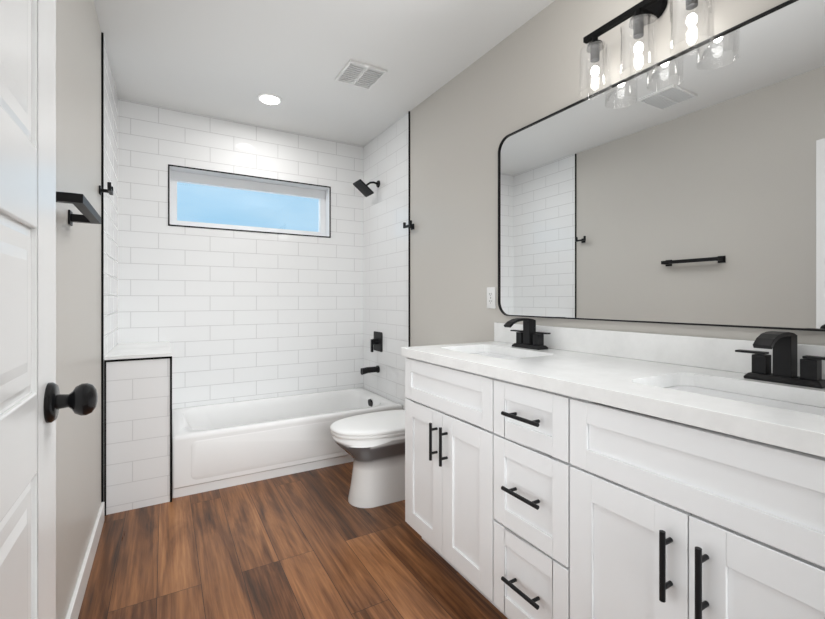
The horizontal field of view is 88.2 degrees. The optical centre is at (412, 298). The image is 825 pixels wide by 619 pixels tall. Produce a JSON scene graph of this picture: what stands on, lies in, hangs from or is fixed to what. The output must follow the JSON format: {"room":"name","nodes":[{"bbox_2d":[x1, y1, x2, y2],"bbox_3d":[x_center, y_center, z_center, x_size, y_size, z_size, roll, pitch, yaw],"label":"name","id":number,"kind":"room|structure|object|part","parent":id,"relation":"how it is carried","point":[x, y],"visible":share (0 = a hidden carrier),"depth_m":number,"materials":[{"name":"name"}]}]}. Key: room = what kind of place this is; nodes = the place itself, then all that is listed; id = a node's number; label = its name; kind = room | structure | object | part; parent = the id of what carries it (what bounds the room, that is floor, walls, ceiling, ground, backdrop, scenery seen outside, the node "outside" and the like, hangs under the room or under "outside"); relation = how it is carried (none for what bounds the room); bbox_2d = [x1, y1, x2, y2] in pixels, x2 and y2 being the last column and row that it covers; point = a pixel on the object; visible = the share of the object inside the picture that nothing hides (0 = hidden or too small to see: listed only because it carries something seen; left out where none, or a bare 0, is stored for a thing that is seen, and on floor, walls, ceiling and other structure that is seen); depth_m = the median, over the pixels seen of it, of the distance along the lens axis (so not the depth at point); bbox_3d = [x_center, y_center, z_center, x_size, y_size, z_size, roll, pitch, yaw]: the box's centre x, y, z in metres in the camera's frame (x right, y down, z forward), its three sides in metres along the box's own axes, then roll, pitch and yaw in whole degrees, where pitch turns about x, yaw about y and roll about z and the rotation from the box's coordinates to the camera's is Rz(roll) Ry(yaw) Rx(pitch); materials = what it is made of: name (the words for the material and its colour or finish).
{"room":"bathroom","nodes":[
{"label":"bathroom","id":0,"kind":"room"},
{"bbox_2d":[0,0,55,618],"bbox_3d":[-0.428,0.108,0.377,0.036,2.039,0.816,0,0,-30],"label":"door","id":1,"kind":"structure","parent":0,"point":[28,201],"depth_m":0.59,"materials":[{"name":"white paint"}]},
{"bbox_3d":[-0.416,0.052,0.384,0.006,1.666,0.556,0,0,-30],"label":"door panel fields","id":2,"kind":"part","parent":1,"relation":"part of","materials":[{"name":"white wood"}]},
{"bbox_2d":[43,382,97,422],"bbox_3d":[-0.605,0.167,0.675,0.170,0.068,0.068,0,0,-30],"label":"door knob","id":3,"kind":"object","parent":1,"relation":"attached to","point":[81,399],"depth_m":0.69,"materials":[{"name":"black metal"}]},
{"bbox_2d":[56,0,100,618],"bbox_3d":[-0.798,-0.113,0.716,0.100,2.500,3.340,0,0,-30],"label":"wall","id":4,"kind":"structure","parent":0,"point":[78,250],"depth_m":1.56,"materials":[{"name":"grey paint"}]},
{"bbox_2d":[56,191,100,225],"bbox_3d":[-1.035,-0.275,1.310,0.086,0.048,0.406,0,0,-30],"label":"towel rail","id":5,"kind":"object","parent":4,"relation":"attached to","point":[84,206],"visible":0.69,"depth_m":1.26,"materials":[{"name":"black metal"}]},
{"bbox_2d":[65,502,104,618],"bbox_3d":[-0.773,1.087,0.781,0.018,0.100,3.235,0,0,-30],"label":"baseboard","id":6,"kind":"structure","parent":4,"relation":"attached to","point":[73,611],"depth_m":1.64,"materials":[{"name":"white paint"}]},
{"bbox_2d":[99,182,112,194],"bbox_3d":[-1.526,-0.545,2.120,0.052,0.054,0.105,0,0,-30],"label":"robe hook","id":7,"kind":"object","parent":4,"relation":"attached to","point":[109,189],"visible":1,"depth_m":2.10,"materials":[{"name":"black metal"}]},
{"bbox_2d":[104,40,117,356],"bbox_3d":[-1.841,-0.113,2.515,0.106,2.500,0.820,0,0,-30],"label":"tiled wall","id":8,"kind":"structure","parent":0,"point":[110,222],"depth_m":2.49,"materials":[{"name":"white tile"}]},
{"bbox_2d":[118,99,362,408],"bbox_3d":[-1.271,-0.113,3.437,2.020,2.500,0.200,0,0,-30],"label":"tiled wall","id":9,"kind":"structure","parent":0,"point":[232,316],"depth_m":3.28,"materials":[{"name":"white tile"}]},
{"bbox_2d":[170,166,328,236],"bbox_3d":[-1.263,-0.743,3.413,1.190,0.420,0.149,0,0,-30],"label":"window","id":10,"kind":"structure","parent":9,"relation":"in","point":[195,171],"depth_m":3.41,"materials":[{"name":"white plastic"}]},
{"bbox_3d":[-1.288,-0.743,3.456,1.188,0.412,0.050,0,0,-30],"label":"window frame vinyl","id":11,"kind":"part","parent":10,"relation":"part of","materials":[{"name":"white plastic"}]},
{"bbox_2d":[168,164,330,237],"bbox_3d":[-1.224,-0.743,3.347,1.208,0.438,0.004,0,0,-30],"label":"trim","id":12,"kind":"structure","parent":9,"relation":"attached to","point":[169,165],"depth_m":3.26,"materials":[{"name":"black"}]},
{"bbox_2d":[78,462,507,618],"bbox_3d":[-0.225,1.167,1.639,2.020,0.060,4.360,0,0,-30],"label":"floor","id":13,"kind":"structure","parent":0,"point":[313,544],"depth_m":1.84,"materials":[{"name":"brown wood"}]},
{"bbox_2d":[106,358,169,514],"bbox_3d":[-1.679,0.730,2.644,0.304,0.815,0.760,0,0,-30],"label":"tile","id":14,"kind":"structure","parent":13,"relation":"on","point":[137,433],"depth_m":2.31,"materials":[{"name":"white tile"}]},
{"bbox_2d":[102,356,171,515],"bbox_3d":[-1.484,0.730,2.314,0.310,0.815,0.008,0,0,-30],"label":"trim","id":15,"kind":"structure","parent":14,"relation":"attached to","point":[103,430],"depth_m":2.24,"materials":[{"name":"black metal"}]},
{"bbox_2d":[104,341,171,359],"bbox_3d":[-1.677,0.312,2.643,0.308,0.020,0.764,0,0,-30],"label":"ledge","id":16,"kind":"object","parent":14,"relation":"on","point":[138,350],"depth_m":2.50,"materials":[{"name":"white stone"}]},
{"bbox_2d":[172,388,402,497],"bbox_3d":[-0.899,0.961,3.106,1.493,0.352,0.740,0,0,-30],"label":"bathtub","id":17,"kind":"object","parent":13,"relation":"on","point":[221,445],"visible":0.75,"depth_m":2.76,"materials":[{"name":"white ceramic"}]},
{"bbox_3d":[-0.714,0.937,2.788,1.313,0.230,0.004,0,0,-30],"label":"apron panel","id":18,"kind":"part","parent":17,"relation":"part of","materials":[{"name":"white ceramic"}]},
{"bbox_2d":[330,357,407,507],"bbox_3d":[-0.115,0.734,2.507,0.749,0.806,0.414,0,0,-30],"label":"toilet","id":19,"kind":"object","parent":13,"relation":"on","point":[372,444],"visible":0.52,"depth_m":2.34,"materials":[{"name":"ceramic"}]},
{"bbox_3d":[-0.169,0.711,2.476,0.625,0.025,0.382,0,0,-30],"label":"lid","id":20,"kind":"part","parent":19,"relation":"part of","materials":[{"name":"white plastic"}]},
{"bbox_3d":[-0.130,0.941,2.499,0.693,0.392,0.366,0,0,-30],"label":"bowl","id":21,"kind":"part","parent":19,"relation":"part of","materials":[{"name":"ceramic"}]},
{"bbox_2d":[401,354,824,618],"bbox_3d":[0.585,0.701,1.445,0.610,0.872,1.550,0,0,-30],"label":"bathroom vanity","id":22,"kind":"object","parent":13,"relation":"on","point":[552,472],"depth_m":1.09,"materials":[{"name":"white wood"}]},
{"bbox_2d":[401,342,824,449],"bbox_3d":[0.595,0.245,1.452,0.585,0.040,1.572,0,0,-30],"label":"countertop","id":23,"kind":"structure","parent":22,"relation":"on","point":[631,381],"depth_m":1.18,"materials":[{"name":"white stone"}]},
{"bbox_2d":[473,350,524,357],"bbox_3d":[0.355,0.334,1.855,0.302,0.162,0.472,0,0,-30],"label":"sink","id":24,"kind":"object","parent":23,"relation":"in","point":[500,353],"depth_m":2.03,"materials":[{"name":"white ceramic"}]},
{"bbox_2d":[501,318,552,349],"bbox_3d":[0.493,0.156,1.935,0.174,0.138,0.224,0,0,-30],"label":"faucet","id":25,"kind":"object","parent":23,"relation":"on","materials":[{"name":"black metal"}]},
{"bbox_2d":[669,382,824,413],"bbox_3d":[0.825,0.334,1.047,0.302,0.162,0.472,0,0,-30],"label":"sink","id":26,"kind":"object","parent":23,"relation":"in","point":[780,399],"depth_m":1.15,"materials":[{"name":"white ceramic"}]},
{"bbox_2d":[733,331,824,389],"bbox_3d":[0.963,0.156,1.127,0.174,0.138,0.224,0,0,-30],"label":"faucet","id":27,"kind":"object","parent":23,"relation":"on","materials":[{"name":"black metal"}]},
{"bbox_2d":[94,0,554,145],"bbox_3d":[-0.225,-1.393,1.639,2.020,0.060,4.360,0,0,-30],"label":"ceiling","id":28,"kind":"structure","parent":0,"point":[231,60],"depth_m":2.36,"materials":[{"name":"white paint"}]},
{"bbox_2d":[257,93,281,104],"bbox_3d":[-0.973,-1.359,2.905,0.164,0.008,0.164,0,0,-30],"label":"recessed light","id":29,"kind":"object","parent":28,"relation":"in","point":[268,99],"visible":1,"depth_m":2.89,"materials":[{"name":"white paint"}]},
{"bbox_2d":[335,59,386,89],"bbox_3d":[-0.315,-1.356,2.585,0.235,0.014,0.245,0,0,-30],"label":"ceiling vent","id":30,"kind":"object","parent":28,"relation":"in","point":[360,74],"visible":0.98,"depth_m":2.57,"materials":[{"name":"white plastic"}]},
{"bbox_2d":[363,112,407,409],"bbox_3d":[-0.187,-0.113,3.478,0.106,2.500,0.820,0,0,-30],"label":"tiled wall","id":31,"kind":"structure","parent":0,"point":[385,250],"depth_m":3.39,"materials":[{"name":"white tile"}]},
{"bbox_2d":[353,179,379,196],"bbox_3d":[-0.368,-0.916,3.482,0.201,0.134,0.155,0,0,-30],"label":"shower head","id":32,"kind":"object","parent":31,"relation":"attached to","point":[362,187],"visible":0.98,"depth_m":3.47},
{"bbox_2d":[361,366,379,374],"bbox_3d":[-0.348,0.584,3.499,0.149,0.063,0.060,0,0,-30],"label":"tub spout","id":33,"kind":"object","parent":31,"relation":"attached to","point":[365,370],"visible":0.98,"depth_m":3.48,"materials":[{"name":"black metal"}]},
{"bbox_2d":[371,331,382,351],"bbox_3d":[-0.312,0.354,3.521,0.065,0.165,0.160,0,0,-30],"label":"tub valve","id":34,"kind":"object","parent":31,"relation":"attached to","point":[377,341],"visible":1,"depth_m":3.50,"materials":[{"name":"black metal"}]},
{"bbox_2d":[410,0,824,346],"bbox_3d":[0.861,-0.113,1.681,0.100,2.500,3.340,0,0,-30],"label":"wall","id":35,"kind":"structure","parent":0,"point":[465,122],"depth_m":2.34,"materials":[{"name":"grey paint"}]},
{"bbox_2d":[403,220,413,229],"bbox_3d":[-0.020,-0.525,3.043,0.052,0.054,0.105,0,0,-30],"label":"robe hook","id":36,"kind":"object","parent":35,"relation":"attached to","point":[411,225],"visible":1,"depth_m":3.04,"materials":[{"name":"black metal"}]},
{"bbox_2d":[487,287,495,308],"bbox_3d":[0.427,-0.006,2.319,0.008,0.116,0.072,0,0,-30],"label":"electrical outlet plate","id":37,"kind":"object","parent":35,"relation":"attached to","point":[491,297],"visible":1,"depth_m":2.31,"materials":[{"name":"white plastic"}]},
{"bbox_2d":[578,0,714,99],"bbox_3d":[0.812,-0.957,1.514,0.150,0.308,0.472,0,0,-30],"label":"sconce","id":38,"kind":"object","parent":35,"relation":"attached to","point":[643,13],"visible":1,"depth_m":1.50,"materials":[{"name":"black"}]},
{"bbox_2d":[493,322,824,369],"bbox_3d":[0.839,0.175,1.594,0.021,0.100,1.572,0,0,-30],"label":"backsplash","id":39,"kind":"structure","parent":35,"relation":"attached to","point":[715,353],"depth_m":1.53,"materials":[{"name":"white stone"}]},
{"bbox_2d":[498,0,824,331],"bbox_3d":[0.827,-0.378,1.621,0.016,0.930,1.470,0,0,-30],"label":"mirror","id":40,"kind":"object","parent":35,"relation":"attached to","point":[684,190],"visible":0.98,"depth_m":1.44,"materials":[{"name":"black mirror"}]},
{"label":"outside","id":41,"kind":"structure","parent":0,"visible":0},
{"bbox_2d":[177,182,317,231],"bbox_3d":[-1.683,-1.113,4.135,4.190,3.500,0.020,0,0,-30],"label":"sky","id":42,"kind":"structure","parent":41,"point":[225,200],"depth_m":4.15,"materials":[{"name":"blue"}]}
]}

